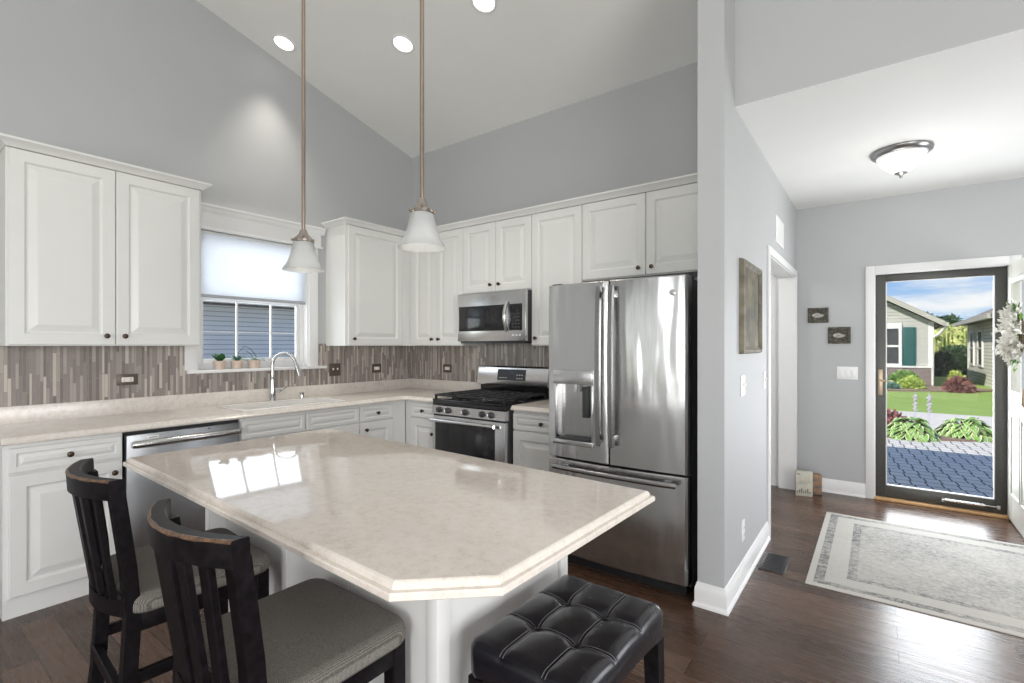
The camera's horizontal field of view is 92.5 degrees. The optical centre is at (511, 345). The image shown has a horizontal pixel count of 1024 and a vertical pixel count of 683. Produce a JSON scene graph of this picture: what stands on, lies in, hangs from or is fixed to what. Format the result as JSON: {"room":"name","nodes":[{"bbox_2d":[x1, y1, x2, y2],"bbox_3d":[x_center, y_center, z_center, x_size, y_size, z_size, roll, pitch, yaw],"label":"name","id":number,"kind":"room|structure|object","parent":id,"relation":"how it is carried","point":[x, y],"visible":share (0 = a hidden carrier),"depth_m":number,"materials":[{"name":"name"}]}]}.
{"room":"kitchen","nodes":[
{"label":"kitchen","id":0,"kind":"room"},
{"bbox_2d":[0,0,410,442],"bbox_3d":[-3.510,-0.934,2.248,0.120,4.613,8.100,0,0,37],"label":"wall","id":1,"kind":"structure","parent":0,"point":[172,87],"depth_m":3.66,"materials":[{"name":"paint"}]},
{"bbox_2d":[0,146,200,345],"bbox_3d":[-2.563,-0.541,3.120,0.354,1.083,0.960,0,0,37],"label":"upper cabinet","id":2,"kind":"object","parent":1,"relation":"attached to","point":[90,255],"visible":1,"depth_m":2.95,"materials":[{"name":"white wood"}]},
{"bbox_2d":[0,133,211,190],"bbox_3d":[-2.556,-1.106,3.115,0.365,0.046,1.050,0,0,37],"label":"trim","id":3,"kind":"structure","parent":2,"relation":"on","point":[7,140],"depth_m":2.93,"materials":[{"name":"white wood"}]},
{"bbox_2d":[117,374,137,385],"bbox_3d":[-2.611,0.229,3.330,0.010,0.075,0.118,0,0,37],"label":"power outlet","id":4,"kind":"object","parent":1,"relation":"attached to","point":[122,379],"visible":1,"depth_m":3.33,"materials":[{"name":"brown metal"}]},
{"bbox_2d":[122,377,133,381],"bbox_3d":[-2.609,0.229,3.329,0.004,0.032,0.066,0,0,37],"label":"receptacle","id":5,"kind":"object","parent":4,"relation":"attached to","point":[124,379],"depth_m":3.33,"materials":[{"name":"white plastic"}]},
{"bbox_2d":[184,202,326,373],"bbox_3d":[-2.103,-0.433,4.095,0.169,1.280,1.147,0,0,37],"label":"window","id":6,"kind":"structure","parent":1,"relation":"in","point":[216,218],"depth_m":4.12,"materials":[{"name":"white wood"}]},
{"bbox_2d":[212,353,226,368],"bbox_3d":[-2.277,0.119,3.812,0.093,0.127,0.107,0,0,37],"label":"potted plant","id":7,"kind":"object","parent":6,"relation":"on","point":[219,364],"visible":0.96,"depth_m":3.79,"materials":[{"name":"green plant"}]},
{"bbox_2d":[226,346,256,368],"bbox_3d":[-2.175,0.092,3.946,0.108,0.181,0.236,0,0,37],"label":"potted plant","id":8,"kind":"object","parent":6,"relation":"on","point":[236,363],"visible":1,"depth_m":3.90,"materials":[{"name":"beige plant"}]},
{"bbox_2d":[201,230,304,304],"bbox_3d":[-2.126,-0.627,4.063,0.024,0.515,0.877,0,0,37],"label":"window shade","id":9,"kind":"object","parent":6,"relation":"attached to","point":[233,267],"visible":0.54,"depth_m":4.01,"materials":[{"name":"fabric"}]},
{"bbox_2d":[243,351,264,367],"bbox_3d":[-2.118,0.112,4.032,0.109,0.140,0.173,0,0,37],"label":"potted plant","id":10,"kind":"object","parent":6,"relation":"on","point":[253,363],"visible":0.99,"depth_m":4.00,"materials":[{"name":"green plant"}]},
{"bbox_2d":[0,343,548,406],"bbox_3d":[-1.096,0.207,3.364,2.420,0.630,3.224,0,0,37],"label":"backsplash","id":11,"kind":"structure","parent":1,"relation":"attached to","point":[29,375],"depth_m":3.57,"materials":[{"name":"tile"}]},
{"bbox_2d":[329,363,340,375],"bbox_3d":[-1.658,0.224,4.603,0.018,0.118,0.118,0,0,37],"label":"light switch","id":12,"kind":"object","parent":1,"relation":"attached to","point":[334,368],"visible":1,"depth_m":4.61,"materials":[{"name":"brown metal"}]},
{"bbox_2d":[326,224,409,345],"bbox_3d":[-1.273,-0.541,4.854,0.354,1.083,1.043,0,0,37],"label":"upper cabinet","id":13,"kind":"object","parent":1,"relation":"attached to","point":[368,275],"visible":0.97,"depth_m":4.53,"materials":[{"name":"white wood"}]},
{"bbox_2d":[321,173,697,236],"bbox_3d":[-0.181,-1.106,3.831,3.320,0.046,0.795,0,0,37],"label":"trim","id":14,"kind":"structure","parent":13,"relation":"attached to","point":[690,178],"depth_m":3.93,"materials":[{"name":"white wood"}]},
{"bbox_2d":[372,364,380,372],"bbox_3d":[-1.376,0.229,4.989,0.010,0.090,0.115,0,0,37],"label":"power outlet","id":15,"kind":"object","parent":1,"relation":"attached to","point":[376,368],"visible":1,"depth_m":4.99,"materials":[{"name":"brown metal"}]},
{"bbox_2d":[196,0,697,157],"bbox_3d":[-0.524,-2.686,-0.037,7.600,1.250,8.000,0,0,37],"label":"ceiling","id":16,"kind":"structure","parent":0,"point":[521,60],"depth_m":3.78,"materials":[{"name":"paint"}]},
{"bbox_2d":[271,33,295,51],"bbox_3d":[-1.849,-2.453,3.974,0.188,0.051,0.183,0,0,37],"label":"recessed light","id":17,"kind":"object","parent":16,"relation":"in","point":[281,41],"visible":1,"depth_m":3.97,"materials":[{"name":"white"}]},
{"bbox_2d":[282,0,323,272],"bbox_3d":[-0.859,-1.510,2.020,0.161,2.400,0.161,0,0,37],"label":"pendant light","id":18,"kind":"object","parent":16,"relation":"hanging from","point":[302,258],"visible":1,"depth_m":2.01,"materials":[{"name":"white glass"}]},
{"bbox_2d":[391,34,414,53],"bbox_3d":[-0.845,-2.338,3.801,0.188,0.051,0.183,0,0,37],"label":"recessed light","id":19,"kind":"object","parent":16,"relation":"in","point":[401,43],"visible":1,"depth_m":3.80,"materials":[{"name":"white"}]},
{"bbox_2d":[397,0,445,251],"bbox_3d":[-0.304,-1.515,1.656,0.161,2.370,0.161,0,0,37],"label":"pendant light","id":20,"kind":"object","parent":16,"relation":"hanging from","point":[421,234],"visible":1,"depth_m":1.65,"materials":[{"name":"white glass"}]},
{"bbox_2d":[470,0,497,13],"bbox_3d":[-0.191,-2.334,3.331,0.188,0.051,0.183,0,0,37],"label":"recessed light","id":21,"kind":"object","parent":16,"relation":"in","point":[482,6],"visible":1,"depth_m":3.36,"materials":[{"name":"white"}]},
{"bbox_2d":[0,485,1023,682],"bbox_3d":[0.022,1.412,0.697,7.600,0.080,9.830,0,0,37],"label":"floor","id":22,"kind":"structure","parent":0,"point":[780,628],"depth_m":2.34,"materials":[{"name":"brown wood"}]},
{"bbox_2d":[0,433,121,621],"bbox_3d":[-2.613,0.934,2.798,0.658,0.876,0.483,0,0,37],"label":"base cabinet","id":23,"kind":"object","parent":22,"relation":"on","point":[42,561],"visible":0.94,"depth_m":2.55,"materials":[{"name":"white wood"}]},
{"bbox_2d":[0,378,480,445],"bbox_3d":[-1.650,0.426,3.776,1.036,0.140,3.224,0,0,37],"label":"countertop","id":24,"kind":"structure","parent":23,"relation":"on","point":[24,424],"depth_m":3.37,"materials":[{"name":"stone"}]},
{"bbox_2d":[216,397,345,411],"bbox_3d":[-1.798,0.549,3.866,0.435,0.198,0.820,0,0,37],"label":"sink","id":25,"kind":"object","parent":24,"relation":"in","point":[243,407],"visible":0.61,"depth_m":3.94,"materials":[{"name":"beige stone"}]},
{"bbox_2d":[226,398,334,409],"bbox_3d":[-1.798,0.553,3.866,0.385,0.190,0.770,0,0,37],"label":"basin","id":26,"kind":"object","parent":25,"relation":"in","point":[300,401],"depth_m":3.96,"materials":[{"name":"white ceramic"}]},
{"bbox_2d":[269,352,302,400],"bbox_3d":[-1.874,0.255,4.092,0.274,0.407,0.114,0,0,-2],"label":"faucet","id":27,"kind":"object","parent":24,"relation":"on","point":[272,396],"visible":0.95,"depth_m":4.05,"materials":[{"name":"silver metal"}]},
{"bbox_2d":[65,458,269,682],"bbox_3d":[-1.136,0.872,1.620,0.440,1.001,0.502,0,0,40],"label":"counter stool","id":28,"kind":"object","parent":22,"relation":"on","point":[125,584],"visible":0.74,"depth_m":1.42,"materials":[{"name":"brown wood"}]},
{"bbox_2d":[122,419,240,548],"bbox_3d":[-2.250,0.936,3.233,0.665,0.872,0.628,0,0,37],"label":"dishwasher","id":29,"kind":"object","parent":22,"relation":"on","point":[142,492],"visible":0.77,"depth_m":2.96,"materials":[{"name":"silver metal"}]},
{"bbox_2d":[147,498,404,682],"bbox_3d":[-0.580,0.872,1.206,0.440,1.001,0.502,0,0,37],"label":"counter stool","id":30,"kind":"object","parent":22,"relation":"on","point":[315,630],"visible":1,"depth_m":1.07,"materials":[{"name":"brown wood"}]},
{"bbox_2d":[238,406,358,440],"bbox_3d":[-1.797,0.934,3.894,0.658,0.876,0.956,0,0,37],"label":"base cabinet","id":31,"kind":"object","parent":22,"relation":"on","point":[346,419],"visible":0.17,"depth_m":3.68,"materials":[{"name":"white wood"}]},
{"bbox_2d":[358,400,404,442],"bbox_3d":[-1.361,0.934,4.479,0.658,0.876,0.498,0,0,37],"label":"base cabinet","id":32,"kind":"object","parent":22,"relation":"on","point":[386,420],"visible":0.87,"depth_m":4.31,"materials":[{"name":"white wood"}]},
{"bbox_2d":[205,508,567,682],"bbox_3d":[-0.573,0.932,1.957,1.508,0.880,0.650,0,0,39],"label":"base cabinet","id":33,"kind":"object","parent":22,"relation":"on","point":[439,634],"visible":0.05,"depth_m":1.34,"materials":[{"name":"white wood"}]},
{"bbox_2d":[123,428,654,601],"bbox_3d":[-0.571,0.475,1.792,1.900,0.034,0.940,0,0,39],"label":"countertop","id":34,"kind":"structure","parent":33,"relation":"on","point":[396,521],"depth_m":1.42,"materials":[{"name":"stone"}]},
{"bbox_2d":[406,400,433,448],"bbox_3d":[-0.640,0.934,4.623,0.424,0.876,0.658,0,0,37],"label":"base cabinet","id":35,"kind":"object","parent":22,"relation":"on","point":[419,430],"visible":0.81,"depth_m":4.40,"materials":[{"name":"white wood"}]},
{"bbox_2d":[429,365,548,463],"bbox_3d":[-0.182,0.779,4.205,0.790,1.186,0.761,0,0,37],"label":"gas range","id":36,"kind":"object","parent":22,"relation":"on","point":[478,423],"visible":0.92,"depth_m":4.03,"materials":[{"name":"silver metal"}]},
{"bbox_2d":[433,389,547,406],"bbox_3d":[-0.182,0.439,4.205,0.786,0.061,0.615,0,0,37],"label":"cooktop","id":37,"kind":"object","parent":36,"relation":"in","point":[476,397],"depth_m":4.09,"materials":[{"name":"metal"}]},
{"bbox_2d":[513,411,549,471],"bbox_3d":[0.401,0.934,3.848,0.547,0.876,0.658,0,0,37],"label":"base cabinet","id":38,"kind":"object","parent":22,"relation":"on","point":[531,430],"visible":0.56,"depth_m":3.67,"materials":[{"name":"white wood"}]},
{"bbox_2d":[511,399,548,413],"bbox_3d":[0.405,0.426,3.852,0.554,0.140,0.648,0,0,37],"label":"countertop","id":39,"kind":"structure","parent":38,"relation":"on","point":[542,406],"depth_m":3.71,"materials":[{"name":"stone"}]},
{"bbox_2d":[468,574,664,682],"bbox_3d":[0.160,1.047,1.305,0.343,0.651,0.473,0,0,38],"label":"stool","id":40,"kind":"object","parent":22,"relation":"on","point":[575,629],"visible":1,"depth_m":1.23,"materials":[{"name":"leather"}]},
{"bbox_2d":[549,273,697,595],"bbox_3d":[0.844,0.488,3.240,0.884,1.768,1.048,0,0,37],"label":"refrigerator","id":41,"kind":"object","parent":22,"relation":"on","point":[623,353],"visible":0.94,"depth_m":2.79,"materials":[{"name":"metal"}]},
{"bbox_2d":[758,552,790,574],"bbox_3d":[1.656,1.368,3.092,0.140,0.009,0.295,0,0,37],"label":"floor vent","id":42,"kind":"object","parent":22,"relation":"in","point":[771,562],"visible":1,"depth_m":3.08,"materials":[{"name":"black plastic"}]},
{"bbox_2d":[795,470,812,496],"bbox_3d":[2.670,1.260,4.484,0.135,0.225,0.032,0,0,25],"label":"plaque","id":43,"kind":"object","parent":22,"relation":"on","point":[803,479],"visible":1,"depth_m":4.47,"materials":[{"name":"beige wood"}]},
{"bbox_2d":[813,473,821,494],"bbox_3d":[2.819,1.280,4.545,0.075,0.185,0.070,0,0,12],"label":"carton","id":44,"kind":"object","parent":22,"relation":"on","point":[817,478],"visible":0.76,"depth_m":4.51,"materials":[{"name":"brown cardboard"}]},
{"bbox_2d":[805,512,1023,637],"bbox_3d":[2.927,1.368,2.848,1.960,0.007,1.500,0,0,37],"label":"rug","id":45,"kind":"object","parent":22,"relation":"on","point":[975,581],"visible":1,"depth_m":2.99,"materials":[{"name":"grey fabric"}]},
{"bbox_2d":[411,62,697,280],"bbox_3d":[0.264,-0.359,4.425,3.335,3.463,0.100,0,0,37],"label":"wall","id":46,"kind":"structure","parent":0,"point":[644,131],"depth_m":4.17,"materials":[{"name":"paint"}]},
{"bbox_2d":[443,364,451,372],"bbox_3d":[-0.665,0.232,5.035,0.118,0.085,0.010,0,0,37],"label":"power outlet","id":47,"kind":"object","parent":46,"relation":"attached to","point":[447,368],"visible":1,"depth_m":5.03,"materials":[{"name":"brown metal"}]},
{"bbox_2d":[410,228,484,345],"bbox_3d":[-0.664,-0.541,4.830,0.742,1.083,0.354,0,0,37],"label":"upper cabinet","id":48,"kind":"object","parent":46,"relation":"attached to","point":[436,278],"visible":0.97,"depth_m":4.68,"materials":[{"name":"white wood"}]},
{"bbox_2d":[463,215,531,293],"bbox_3d":[-0.060,-0.774,4.381,0.761,0.617,0.354,0,0,37],"label":"upper cabinet","id":49,"kind":"object","parent":46,"relation":"attached to","point":[497,256],"visible":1,"depth_m":4.24,"materials":[{"name":"white wood"}]},
{"bbox_2d":[458,289,531,343],"bbox_3d":[-0.092,-0.240,4.333,0.750,0.439,0.449,0,0,37],"label":"microwave","id":50,"kind":"object","parent":49,"relation":"attached to","point":[500,317],"visible":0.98,"depth_m":4.17,"materials":[{"name":"metal"}]},
{"bbox_2d":[532,205,583,345],"bbox_3d":[0.434,-0.541,4.013,0.468,1.083,0.354,0,0,37],"label":"upper cabinet","id":51,"kind":"object","parent":46,"relation":"attached to","point":[556,234],"visible":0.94,"depth_m":3.92,"materials":[{"name":"white wood"}]},
{"bbox_2d":[582,182,697,281],"bbox_3d":[1.030,-0.789,3.570,1.016,0.587,0.354,0,0,37],"label":"upper cabinet","id":52,"kind":"object","parent":46,"relation":"attached to","point":[653,233],"visible":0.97,"depth_m":3.47,"materials":[{"name":"white wood"}]},
{"bbox_2d":[698,0,795,588],"bbox_3d":[1.872,-0.467,3.680,0.134,3.679,2.795,0,0,37],"label":"wall partition","id":53,"kind":"structure","parent":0,"point":[740,196],"depth_m":2.59,"materials":[{"name":"paint"}]},
{"bbox_2d":[692,521,770,615],"bbox_3d":[1.395,1.310,3.037,0.180,0.124,1.241,0,0,37],"label":"baseboard","id":54,"kind":"structure","parent":53,"relation":"attached to","point":[712,598],"depth_m":2.60,"materials":[{"name":"white wood"}]},
{"bbox_2d":[741,519,744,541],"bbox_3d":[1.349,1.077,2.857,0.010,0.118,0.072,0,0,37],"label":"power outlet","id":55,"kind":"object","parent":53,"relation":"attached to","point":[743,521],"visible":1,"depth_m":2.84,"materials":[{"name":"white plastic"}]},
{"bbox_2d":[740,375,746,395],"bbox_3d":[1.349,0.232,2.851,0.018,0.118,0.115,0,0,37],"label":"light switch","id":56,"kind":"object","parent":53,"relation":"attached to","point":[743,384],"visible":1,"depth_m":2.83,"materials":[{"name":"white plastic"}]},
{"bbox_2d":[739,258,761,353],"bbox_3d":[1.467,-0.226,2.999,0.030,0.547,0.554,0,0,37],"label":"picture frame","id":57,"kind":"object","parent":53,"relation":"attached to","point":[750,276],"visible":1,"depth_m":2.96,"materials":[{"name":"brown wood"}]},
{"bbox_2d":[746,267,758,346],"bbox_3d":[1.461,-0.226,3.004,0.010,0.475,0.482,0,0,37],"label":"print","id":58,"kind":"object","parent":57,"relation":"attached to","point":[752,273],"depth_m":3.03},
{"bbox_2d":[763,371,766,388],"bbox_3d":[1.757,0.237,3.398,0.018,0.118,0.075,0,0,37],"label":"light switch","id":59,"kind":"object","parent":53,"relation":"attached to","point":[764,372],"visible":1,"depth_m":3.38,"materials":[{"name":"white plastic"}]},
{"bbox_2d":[775,214,783,248],"bbox_3d":[2.150,-0.908,3.931,0.012,0.210,0.390,0,0,37],"label":"air vent","id":60,"kind":"object","parent":53,"relation":"in","point":[779,226],"visible":1,"depth_m":3.88,"materials":[{"name":"white metal"}]},
{"bbox_2d":[767,245,796,535],"bbox_3d":[2.225,0.327,4.143,0.152,2.090,1.526,0,0,37],"label":"trim","id":61,"kind":"structure","parent":53,"relation":"attached to","point":[777,265],"depth_m":4.68,"materials":[{"name":"white wood"}]},
{"bbox_2d":[771,274,777,485],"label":"door","id":62,"kind":"structure","parent":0,"point":[774,280],"depth_m":4.81,"materials":[{"name":"white wood"}]},
{"bbox_2d":[735,29,1023,209],"bbox_3d":[3.232,-1.348,2.815,3.081,0.060,2.559,0,0,37],"label":"ceiling","id":63,"kind":"structure","parent":0,"point":[967,100],"depth_m":2.93,"materials":[{"name":"paint"}]},
{"bbox_2d":[869,140,934,177],"bbox_3d":[2.626,-1.225,3.309,0.344,0.188,0.344,0,0,37],"label":"flush light","id":64,"kind":"object","parent":63,"relation":"attached to","point":[898,159],"visible":1,"depth_m":3.23,"materials":[{"name":"white glass"}]},
{"bbox_2d":[735,0,1023,106],"bbox_3d":[2.884,-1.794,1.552,4.031,0.949,0.120,0,0,37],"label":"wall","id":65,"kind":"structure","parent":0,"point":[782,46],"depth_m":2.42,"materials":[{"name":"paint"}]},
{"bbox_2d":[796,177,1023,483],"bbox_3d":[3.977,0.002,3.942,3.331,2.740,0.140,0,0,37],"label":"wall","id":66,"kind":"structure","parent":0,"point":[835,244],"depth_m":4.49,"materials":[{"name":"paint"}]},
{"bbox_2d":[808,307,828,322],"bbox_3d":[2.900,-0.289,4.645,0.166,0.142,0.017,0,0,37],"label":"picture frame","id":67,"kind":"object","parent":66,"relation":"attached to","point":[815,315],"visible":1,"depth_m":4.64,"materials":[{"name":"grey wood"}]},
{"bbox_2d":[811,310,824,319],"bbox_3d":[2.902,-0.289,4.649,0.118,0.094,0.009,0,0,37],"label":"print","id":68,"kind":"object","parent":67,"relation":"attached to","point":[815,314],"depth_m":4.64},
{"bbox_2d":[828,327,850,343],"bbox_3d":[3.034,-0.097,4.545,0.175,0.153,0.017,0,0,37],"label":"picture frame","id":69,"kind":"object","parent":66,"relation":"attached to","point":[836,335],"visible":1,"depth_m":4.54,"materials":[{"name":"grey wood"}]},
{"bbox_2d":[831,330,846,340],"bbox_3d":[3.036,-0.097,4.549,0.127,0.105,0.009,0,0,37],"label":"print","id":70,"kind":"object","parent":69,"relation":"attached to","point":[836,335],"depth_m":4.55},
{"bbox_2d":[822,478,865,497],"bbox_3d":[2.972,1.310,4.588,0.546,0.124,0.024,0,0,37],"label":"baseboard","id":71,"kind":"structure","parent":66,"relation":"attached to","point":[841,487],"depth_m":4.52,"materials":[{"name":"white wood"}]},
{"bbox_2d":[837,367,857,379],"bbox_3d":[3.086,0.252,4.513,0.163,0.118,0.009,0,0,37],"label":"light switch","id":72,"kind":"object","parent":66,"relation":"attached to","point":[847,373],"visible":1,"depth_m":4.51,"materials":[{"name":"white plastic"}]},
{"bbox_2d":[875,266,1006,514],"bbox_3d":[3.610,0.353,4.160,0.862,1.994,0.100,0,0,37],"label":"door","id":73,"kind":"structure","parent":66,"relation":"in","point":[998,503],"depth_m":4.12,"materials":[{"name":"metal"}]},
{"bbox_2d":[874,495,1008,519],"bbox_3d":[3.603,1.361,4.149,0.870,0.022,0.075,0,0,37],"label":"threshold","id":74,"kind":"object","parent":66,"relation":"attached to","point":[956,509],"depth_m":4.11,"materials":[{"name":"brown wood"}]},
{"bbox_2d":[866,255,1021,514],"bbox_3d":[3.629,0.330,4.184,0.990,2.085,0.148,0,0,37],"label":"trim","id":75,"kind":"structure","parent":66,"relation":"attached to","point":[999,261],"depth_m":4.38,"materials":[{"name":"white wood"}]},
{"bbox_2d":[1008,257,1023,537],"bbox_3d":[3.648,0.369,3.526,0.106,1.994,0.860,0,0,37],"label":"door","id":76,"kind":"structure","parent":66,"relation":"in","point":[1015,270],"depth_m":3.66,"materials":[{"name":"white paint"}]},
{"bbox_2d":[991,298,1023,371],"bbox_3d":[3.606,-0.075,3.586,0.141,0.540,0.524,0,0,37],"label":"wreath","id":77,"kind":"object","parent":76,"relation":"hanging from","point":[1010,347],"visible":1,"depth_m":3.46,"materials":[{"name":"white plant"}]},
{"label":"outside","id":78,"kind":"structure","parent":0,"visible":0},
{"bbox_2d":[891,410,992,429],"bbox_3d":[14.046,1.540,5.635,36.000,0.104,2.700,0,0,37],"label":"driveway","id":79,"kind":"structure","parent":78,"point":[935,419],"depth_m":10.17,"materials":[{"name":"concrete"}]},
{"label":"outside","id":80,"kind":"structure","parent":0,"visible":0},
{"bbox_2d":[887,376,992,416],"bbox_3d":[16.810,1.623,29.445,80.000,0.238,120.000,0,0,37],"label":"lawn","id":81,"kind":"structure","parent":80,"point":[979,403],"depth_m":13.23,"materials":[{"name":"green plant"}]},
{"bbox_2d":[203,300,294,358],"bbox_3d":[-8.882,-0.318,14.911,8.940,3.820,18.600,0,0,37],"label":"house","id":82,"kind":"structure","parent":81,"relation":"on","point":[217,315],"depth_m":11.71,"materials":[{"name":"blue"}]},
{"bbox_2d":[887,295,948,385],"bbox_3d":[15.324,-0.782,23.396,7.440,4.749,9.680,0,0,37],"label":"house","id":83,"kind":"structure","parent":81,"relation":"on","point":[910,330],"depth_m":18.17,"materials":[{"name":"grey"}]},
{"bbox_2d":[903,327,915,365],"bbox_3d":[14.764,0.017,18.222,0.380,1.430,0.050,0,0,37],"label":"shutter","id":84,"kind":"object","parent":83,"relation":"hanging from","point":[909,333],"depth_m":18.19,"materials":[{"name":"teal wood"}]},
{"bbox_2d":[887,425,977,441],"bbox_3d":[6.500,1.530,8.478,2.500,0.125,1.550,0,0,37],"label":"bed","id":85,"kind":"object","parent":81,"relation":"on","point":[944,438],"visible":0.09,"depth_m":7.70,"materials":[{"name":"brown soil"}]},
{"bbox_2d":[887,408,908,424],"bbox_3d":[7.002,1.341,9.271,0.854,0.457,0.600,0,0,37],"label":"shrub","id":86,"kind":"object","parent":85,"relation":"on","point":[894,414],"visible":0.19,"depth_m":9.09,"materials":[{"name":"red plant"}]},
{"bbox_2d":[887,393,941,441],"bbox_3d":[6.486,1.196,7.999,0.809,0.807,0.845,0,0,37],"label":"hosta","id":87,"kind":"object","parent":85,"relation":"on","point":[923,433],"visible":0.94,"depth_m":7.82,"materials":[{"name":"green plant"}]},
{"bbox_2d":[934,417,992,441],"bbox_3d":[7.385,1.392,7.982,0.819,0.461,0.874,0,0,-36],"label":"hosta","id":88,"kind":"object","parent":85,"relation":"on","point":[971,428],"visible":0.84,"depth_m":7.81,"materials":[{"name":"green plant"}]},
{"bbox_2d":[887,386,992,391],"bbox_3d":[11.661,1.527,18.007,9.400,0.130,4.300,0,0,37],"label":"planting bed","id":89,"kind":"object","parent":81,"relation":"on","point":[930,388],"visible":0.05,"depth_m":16.16,"materials":[{"name":"brown soil"}]},
{"bbox_2d":[887,382,901,388],"bbox_3d":[13.029,1.388,16.814,0.540,0.374,0.565,0,0,37],"label":"shrub","id":90,"kind":"object","parent":89,"relation":"on","point":[891,385],"visible":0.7,"depth_m":16.71,"materials":[{"name":"teal plant"}]},
{"bbox_2d":[888,369,921,382],"bbox_3d":[14.257,1.247,17.820,1.115,0.796,0.788,0,0,37],"label":"shrub","id":91,"kind":"object","parent":89,"relation":"on","point":[895,376],"visible":0.27,"depth_m":17.79,"materials":[{"name":"green plant"}]},
{"bbox_2d":[896,375,927,388],"bbox_3d":[13.779,1.306,16.940,0.948,0.633,0.866,0,0,37],"label":"shrub","id":92,"kind":"object","parent":89,"relation":"on","point":[912,382],"visible":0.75,"depth_m":16.75,"materials":[{"name":"green plant"}]},
{"bbox_2d":[941,375,976,392],"bbox_3d":[14.469,1.284,15.864,0.922,0.694,0.945,0,0,37],"label":"shrub","id":93,"kind":"object","parent":89,"relation":"on","point":[958,384],"visible":0.96,"depth_m":15.68,"materials":[{"name":"red plant"}]},
{"bbox_2d":[924,311,963,326],"bbox_3d":[49.960,-1.354,57.342,5.317,5.710,5.899,0,0,-34],"label":"tree","id":94,"kind":"object","parent":81,"relation":"on","point":[952,318],"visible":0.06,"depth_m":55.15,"materials":[{"name":"green plant"}]},
{"bbox_2d":[934,344,966,376],"bbox_3d":[21.710,0.861,24.032,2.080,1.945,2.151,0,0,37],"label":"shrub","id":95,"kind":"object","parent":81,"relation":"on","point":[955,357],"visible":0.7,"depth_m":23.78,"materials":[{"name":"green plant"}]},
{"bbox_2d":[934,324,966,362],"bbox_3d":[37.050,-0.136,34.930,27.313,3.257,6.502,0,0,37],"label":"tree","id":96,"kind":"object","parent":81,"relation":"on","point":[951,335],"visible":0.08,"depth_m":36.08,"materials":[{"name":"green plant"}]},
{"bbox_2d":[943,370,966,382],"bbox_3d":[16.349,1.260,18.073,0.704,0.786,0.705,0,0,-20],"label":"shrub","id":97,"kind":"object","parent":81,"relation":"on","point":[953,372],"visible":0.24,"depth_m":18.04,"materials":[{"name":"green plant"}]},
{"bbox_2d":[952,308,992,388],"bbox_3d":[21.105,-0.878,16.275,8.880,4.940,8.800,0,0,37],"label":"house","id":98,"kind":"structure","parent":81,"relation":"on","point":[979,326],"depth_m":18.99,"materials":[{"name":"beige"}]},
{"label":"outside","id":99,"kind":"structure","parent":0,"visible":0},
{"bbox_2d":[887,429,992,497],"bbox_3d":[6.410,1.542,5.928,6.600,0.100,5.950,0,0,37],"label":"paver walk","id":100,"kind":"structure","parent":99,"point":[947,466],"depth_m":6.11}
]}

